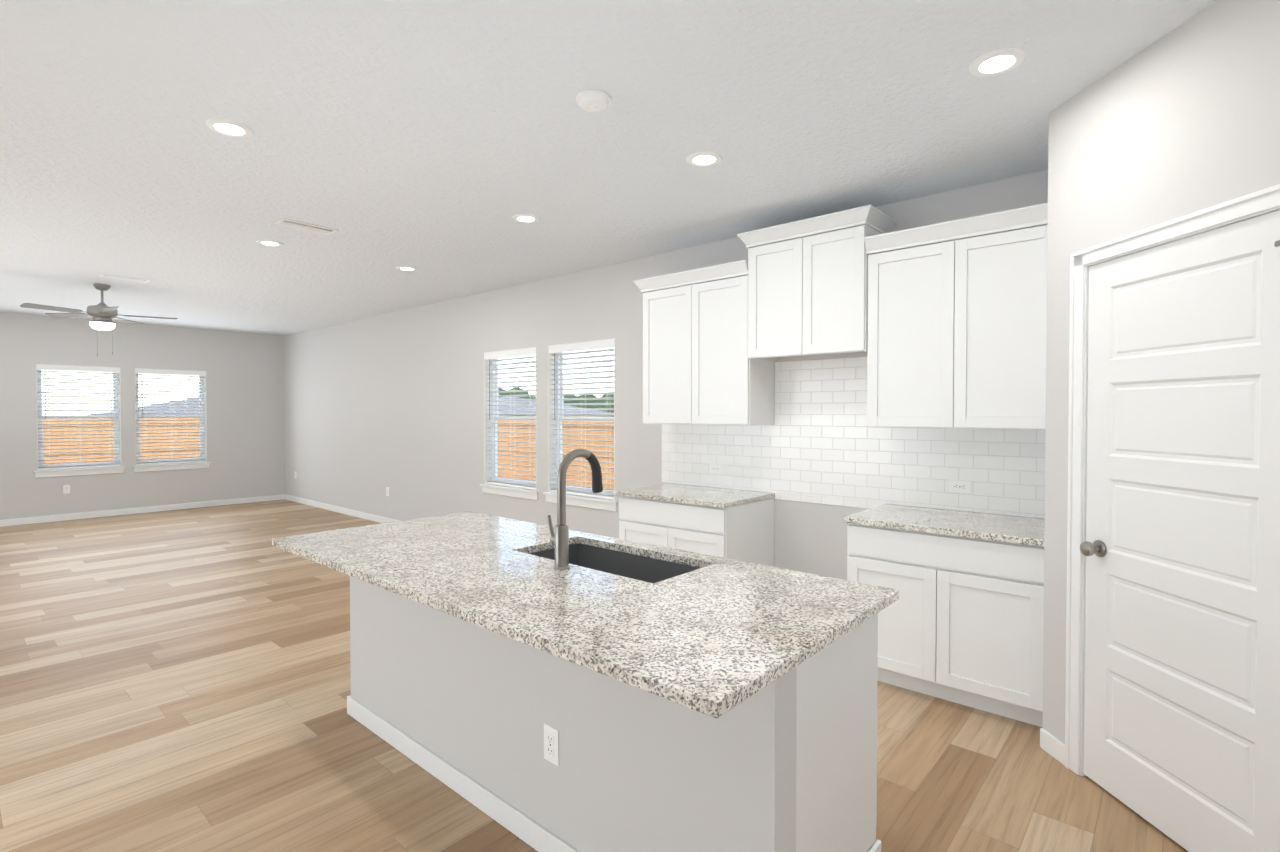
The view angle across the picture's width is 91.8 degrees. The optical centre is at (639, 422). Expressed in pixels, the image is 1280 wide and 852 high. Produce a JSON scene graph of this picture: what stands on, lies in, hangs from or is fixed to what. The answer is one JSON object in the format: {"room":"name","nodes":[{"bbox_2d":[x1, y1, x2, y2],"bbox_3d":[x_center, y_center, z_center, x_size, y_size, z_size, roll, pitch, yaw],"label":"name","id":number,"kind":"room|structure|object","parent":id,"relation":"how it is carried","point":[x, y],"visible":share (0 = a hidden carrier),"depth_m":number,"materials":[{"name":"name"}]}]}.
{"room":"open-plan kitchen","nodes":[
{"label":"open-plan kitchen","id":0,"kind":"room"},
{"bbox_2d":[0,312,283,519],"bbox_3d":[-8.521,-0.031,7.623,0.150,2.740,7.500,1,1,41],"label":"wall","id":1,"kind":"structure","parent":0,"point":[245,371],"depth_m":9.01,"materials":[{"name":"grey paint"}]},
{"bbox_2d":[63,485,69,493],"bbox_3d":[-7.756,0.908,8.390,0.008,0.115,0.070,1,1,41],"label":"electrical outlet","id":2,"kind":"object","parent":1,"relation":"attached to","point":[66,489],"visible":1,"depth_m":8.39,"materials":[{"name":"white plastic"}]},
{"bbox_2d":[33,364,125,477],"bbox_3d":[-7.703,-0.024,8.530,0.178,1.499,0.940,1,1,41],"label":"window","id":3,"kind":"structure","parent":1,"relation":"in","point":[114,425],"depth_m":8.54,"materials":[{"name":"white plastic"}]},
{"bbox_2d":[37,364,119,469],"bbox_3d":[-7.689,-0.069,8.517,0.067,1.402,0.852,1,1,41],"label":"window blind","id":4,"kind":"object","parent":3,"relation":"attached to","point":[71,369],"visible":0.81,"depth_m":8.49,"materials":[{"name":"white plastic"}]},
{"bbox_2d":[0,494,283,526],"bbox_3d":[-8.457,1.298,7.588,0.018,0.085,7.500,1,1,41],"label":"baseboard","id":5,"kind":"structure","parent":1,"relation":"attached to","point":[52,518],"depth_m":8.90,"materials":[{"name":"white paint"}]},
{"bbox_2d":[132,368,210,471],"bbox_3d":[-7.027,-0.036,9.301,0.178,1.499,0.950,1,1,41],"label":"window","id":6,"kind":"structure","parent":1,"relation":"in","point":[138,428],"depth_m":9.35,"materials":[{"name":"white plastic"}]},
{"bbox_2d":[135,369,205,464],"bbox_3d":[-7.014,-0.081,9.287,0.067,1.402,0.862,1,1,41],"label":"window blind","id":7,"kind":"object","parent":6,"relation":"attached to","point":[170,373],"visible":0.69,"depth_m":9.27,"materials":[{"name":"white plastic"}]},
{"bbox_2d":[0,499,1187,851],"bbox_3d":[-3.785,1.462,3.498,12.740,0.120,7.860,1,1,41],"label":"floor","id":8,"kind":"structure","parent":0,"point":[176,681],"depth_m":2.81,"materials":[{"name":"wood"}]},
{"bbox_2d":[350,541,877,851],"bbox_3d":[-0.311,0.990,2.501,2.290,0.856,0.690,1,1,41],"label":"kitchen island","id":9,"kind":"object","parent":8,"relation":"on","point":[794,768],"depth_m":1.89,"materials":[{"name":"grey paint"}]},
{"bbox_2d":[347,695,579,851],"bbox_3d":[-0.542,1.379,2.244,2.318,0.085,0.018,1,1,41],"label":"baseboard","id":10,"kind":"structure","parent":9,"relation":"attached to","point":[536,836],"depth_m":2.34,"materials":[{"name":"white paint"}]},
{"bbox_2d":[544,724,558,765],"bbox_3d":[-0.290,1.050,2.018,0.070,0.115,0.008,1,1,41],"label":"outlet","id":11,"kind":"object","parent":9,"relation":"attached to","point":[551,744],"visible":1,"depth_m":2.01,"materials":[{"name":"white plastic"}]},
{"bbox_2d":[272,511,898,720],"bbox_3d":[-0.414,0.557,2.385,2.400,0.055,1.030,1,1,41],"label":"island countertop","id":12,"kind":"structure","parent":9,"relation":"on","point":[708,639],"depth_m":1.87,"materials":[{"name":"grey stone"}]},
{"bbox_2d":[544,449,602,568],"bbox_3d":[-0.241,0.314,2.332,0.096,0.432,0.236,1,1,41],"label":"faucet","id":13,"kind":"object","parent":12,"relation":"on","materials":[{"name":"silver metal"}]},
{"bbox_2d":[530,543,699,582],"bbox_3d":[-0.120,0.678,2.449,0.796,0.234,0.406,1,1,41],"label":"sink","id":14,"kind":"object","parent":12,"relation":"in","point":[642,566],"depth_m":2.65,"materials":[{"name":"black metal"}]},
{"bbox_2d":[869,840,880,851],"bbox_3d":[0.558,1.386,1.752,0.014,0.085,0.640,1,1,41],"label":"baseboard","id":15,"kind":"structure","parent":9,"relation":"attached to","point":[876,847],"depth_m":1.97,"materials":[{"name":"white paint"}]},
{"bbox_2d":[618,495,774,566],"bbox_3d":[0.394,0.960,4.437,0.919,0.856,0.625,1,1,41],"label":"base cabinet","id":16,"kind":"object","parent":8,"relation":"on","point":[744,532],"depth_m":4.15,"materials":[{"name":"white paint"}]},
{"bbox_2d":[614,483,773,506],"bbox_3d":[0.381,0.514,4.427,0.945,0.032,0.647,1,1,41],"label":"countertop","id":17,"kind":"structure","parent":16,"relation":"on","point":[670,492],"depth_m":4.29,"materials":[{"name":"grey stone"}]},
{"bbox_2d":[847,523,1043,726],"bbox_3d":[1.676,0.977,3.314,0.927,0.856,0.625,1,1,41],"label":"base cabinet","id":18,"kind":"object","parent":8,"relation":"on","point":[961,620],"depth_m":3.02,"materials":[{"name":"white paint"}]},
{"bbox_2d":[844,504,1044,546],"bbox_3d":[1.667,0.531,3.301,0.933,0.032,0.647,1,1,41],"label":"countertop","id":19,"kind":"structure","parent":18,"relation":"on","point":[1029,532],"depth_m":3.19,"materials":[{"name":"grey stone"}]},
{"bbox_2d":[0,0,1217,335],"bbox_3d":[-3.785,-1.397,3.454,12.740,0.120,7.860,1,1,41],"label":"ceiling","id":20,"kind":"structure","parent":0,"point":[438,144],"depth_m":2.82,"materials":[{"name":"white paint"}]},
{"bbox_2d":[20,283,177,355],"bbox_3d":[-5.372,-1.016,6.199,1.139,0.726,1.182,1,1,41],"label":"ceiling fan","id":21,"kind":"object","parent":20,"relation":"hanging from","point":[102,314],"visible":1,"depth_m":6.17,"materials":[{"name":"silver metal"}]},
{"bbox_2d":[99,274,150,282],"bbox_3d":[-4.904,-1.372,5.911,0.160,0.008,0.360,1,1,41],"label":"ceiling vent","id":22,"kind":"object","parent":20,"relation":"in","point":[124,278],"visible":1,"depth_m":5.91,"materials":[{"name":"white plastic"}]},
{"bbox_2d":[205,118,253,137],"bbox_3d":[-1.850,-1.323,2.797,0.184,0.008,0.184,1,1,41],"label":"recessed light","id":23,"kind":"object","parent":20,"relation":"in","point":[231,128],"visible":1,"depth_m":2.78,"materials":[{"name":"white plastic"}]},
{"bbox_2d":[256,239,283,246],"bbox_3d":[-2.797,-1.351,4.690,0.184,0.008,0.184,1,1,41],"label":"recessed light","id":24,"kind":"object","parent":20,"relation":"in","point":[273,243],"visible":0.98,"depth_m":4.68,"materials":[{"name":"white plastic"}]},
{"bbox_2d":[274,218,338,234],"bbox_3d":[-2.295,-1.347,4.276,0.160,0.008,0.360,1,1,41],"label":"ceiling vent","id":25,"kind":"object","parent":20,"relation":"in","point":[304,226],"visible":1,"depth_m":4.26,"materials":[{"name":"white plastic"}]},
{"bbox_2d":[396,266,417,270],"bbox_3d":[-2.072,-1.364,5.517,0.184,0.008,0.184,1,1,41],"label":"recessed light","id":26,"kind":"object","parent":20,"relation":"in","point":[406,268],"visible":1,"depth_m":5.50,"materials":[{"name":"white plastic"}]},
{"bbox_2d":[512,214,539,222],"bbox_3d":[-0.752,-1.343,4.095,0.184,0.008,0.184,1,1,41],"label":"recessed light","id":27,"kind":"object","parent":20,"relation":"in","point":[526,218],"visible":1,"depth_m":4.09,"materials":[{"name":"white plastic"}]},
{"bbox_2d":[576,90,611,112],"bbox_3d":[-0.189,-1.305,2.538,0.144,0.037,0.144,1,1,41],"label":"smoke detector","id":28,"kind":"object","parent":20,"relation":"attached to","point":[594,101],"visible":1,"depth_m":2.50,"materials":[{"name":"white plastic"}]},
{"bbox_2d":[686,151,721,166],"bbox_3d":[0.324,-1.328,3.139,0.184,0.008,0.184,1,1,41],"label":"recessed light","id":29,"kind":"object","parent":20,"relation":"in","point":[704,158],"visible":1,"depth_m":3.12,"materials":[{"name":"white plastic"}]},
{"bbox_2d":[969,48,1026,76],"bbox_3d":[1.310,-1.315,2.276,0.184,0.008,0.184,1,1,41],"label":"recessed light","id":30,"kind":"object","parent":20,"relation":"in","point":[997,62],"visible":1,"depth_m":2.27,"materials":[{"name":"white plastic"}]},
{"bbox_2d":[284,112,1279,695],"bbox_3d":[-1.245,-0.012,6.375,12.740,2.740,0.150,1,1,41],"label":"wall","id":31,"kind":"structure","parent":0,"point":[394,400],"depth_m":5.47,"materials":[{"name":"grey paint"}]},
{"bbox_2d":[284,494,398,522],"bbox_3d":[-2.874,1.296,7.713,8.255,0.085,0.014,1,1,41],"label":"baseboard","id":32,"kind":"structure","parent":31,"relation":"attached to","point":[346,511],"depth_m":8.99,"materials":[{"name":"white paint"}]},
{"bbox_2d":[480,347,538,499],"bbox_3d":[-1.306,0.008,6.405,0.950,1.499,0.178,1,1,41],"label":"window","id":33,"kind":"structure","parent":31,"relation":"in","point":[520,482],"depth_m":6.64,"materials":[{"name":"white plastic"}]},
{"bbox_2d":[485,348,535,489],"bbox_3d":[-1.318,-0.037,6.390,0.862,1.402,0.067,1,1,41],"label":"window blind","id":34,"kind":"object","parent":33,"relation":"attached to","point":[517,354],"visible":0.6,"depth_m":6.39,"materials":[{"name":"white plastic"}]},
{"bbox_2d":[543,338,617,511],"bbox_3d":[-0.513,0.019,5.710,0.960,1.499,0.178,1,1,41],"label":"window","id":35,"kind":"structure","parent":31,"relation":"in","point":[560,441],"depth_m":5.92,"materials":[{"name":"white plastic"}]},
{"bbox_2d":[549,339,613,499],"bbox_3d":[-0.525,-0.026,5.695,0.872,1.402,0.067,1,1,41],"label":"window blind","id":36,"kind":"object","parent":35,"relation":"attached to","point":[581,347],"visible":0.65,"depth_m":5.68,"materials":[{"name":"white plastic"}]},
{"bbox_2d":[641,272,680,424],"bbox_3d":[0.328,-0.521,4.655,0.525,1.070,0.350,1,1,41],"label":"upper cabinet","id":37,"kind":"object","parent":31,"relation":"attached to","point":[661,295],"depth_m":4.57,"materials":[{"name":"white paint"}]},
{"bbox_2d":[681,263,776,425],"bbox_3d":[0.633,-0.516,4.388,0.525,1.070,0.350,1,1,41],"label":"upper cabinet","id":38,"kind":"object","parent":31,"relation":"attached to","point":[721,384],"depth_m":4.26,"materials":[{"name":"white paint"}]},
{"bbox_2d":[745,223,800,358],"bbox_3d":[0.994,-0.836,4.054,0.450,0.760,0.370,1,1,41],"label":"upper cabinet","id":39,"kind":"object","parent":31,"relation":"attached to","point":[767,265],"depth_m":3.97,"materials":[{"name":"white paint"}]},
{"bbox_2d":[789,207,892,354],"bbox_3d":[1.241,-0.833,3.837,0.448,0.760,0.370,1,1,41],"label":"upper cabinet","id":40,"kind":"object","parent":31,"relation":"attached to","point":[829,255],"depth_m":3.69,"materials":[{"name":"white paint"}]},
{"bbox_2d":[662,357,1045,518],"bbox_3d":[1.203,0.064,4.127,2.728,0.958,0.006,1,1,41],"label":"tile backsplash","id":41,"kind":"structure","parent":31,"relation":"attached to","point":[833,449],"depth_m":4.00,"materials":[{"name":"white tile"}]},
{"bbox_2d":[709,464,721,473],"bbox_3d":[0.571,0.354,4.675,0.115,0.070,0.008,1,1,41],"label":"outlet","id":42,"kind":"object","parent":41,"relation":"attached to","point":[715,469],"visible":1,"depth_m":4.67,"materials":[{"name":"white plastic"}]},
{"bbox_2d":[949,480,970,493],"bbox_3d":[1.838,0.371,3.565,0.115,0.070,0.008,1,1,41],"label":"outlet","id":43,"kind":"object","parent":41,"relation":"attached to","point":[956,486],"visible":1,"depth_m":3.56,"materials":[{"name":"white plastic"}]},
{"bbox_2d":[861,227,936,428],"bbox_3d":[1.615,-0.503,3.528,0.524,1.070,0.350,1,1,41],"label":"upper cabinet","id":44,"kind":"object","parent":31,"relation":"attached to","point":[901,351],"depth_m":3.44,"materials":[{"name":"white paint"}]},
{"bbox_2d":[937,203,1047,429],"bbox_3d":[1.919,-0.499,3.262,0.524,1.070,0.350,1,1,41],"label":"upper cabinet","id":45,"kind":"object","parent":31,"relation":"attached to","point":[943,325],"depth_m":3.15,"materials":[{"name":"white paint"}]},
{"bbox_2d":[1065,184,1279,775],"bbox_3d":[1.837,0.374,2.092,0.128,2.099,0.893,0,1,-4],"label":"door frame","id":46,"kind":"structure","parent":31,"relation":"attached to","point":[1253,205],"depth_m":2.48,"materials":[{"name":"white paint"}]},
{"bbox_2d":[1080,210,1279,851],"bbox_3d":[1.795,0.402,2.079,0.568,2.020,0.606,1,1,41],"label":"pantry door","id":47,"kind":"structure","parent":31,"relation":"in","point":[1180,548],"depth_m":2.04,"materials":[{"name":"white paint"}]},
{"label":"outside","id":48,"kind":"structure","parent":0,"visible":0},
{"bbox_3d":[-4.957,1.613,24.231,100.000,0.150,90.000,1,1,41],"label":"ground","id":49,"kind":"structure","parent":48,"visible":0},
{"bbox_2d":[101,397,198,414],"bbox_3d":[-19.606,0.119,28.732,8.800,2.700,9.300,1,1,41],"label":"house","id":50,"kind":"structure","parent":49,"relation":"on","point":[170,408],"depth_m":25.58,"materials":[{"name":"beige"}]},
{"bbox_2d":[43,418,613,490],"bbox_3d":[-5.281,0.965,2.321,23.630,1.810,20.630,1,1,41],"label":"fence","id":51,"kind":"object","parent":49,"relation":"on","point":[608,481],"depth_m":13.16,"materials":[{"name":"brown wood"}]},
{"bbox_2d":[499,387,613,416],"bbox_3d":[-3.511,-0.280,62.397,36.752,6.846,13.131,0,1,-2],"label":"trees","id":52,"kind":"object","parent":49,"relation":"on","point":[575,401],"depth_m":59.13,"materials":[{"name":"green plant"}]},
{"bbox_2d":[499,397,613,416],"bbox_3d":[-8.007,-0.124,38.178,9.800,2.900,9.800,1,1,41],"label":"house","id":53,"kind":"structure","parent":49,"relation":"on","point":[534,407],"depth_m":36.26,"materials":[{"name":"beige"}]}
]}

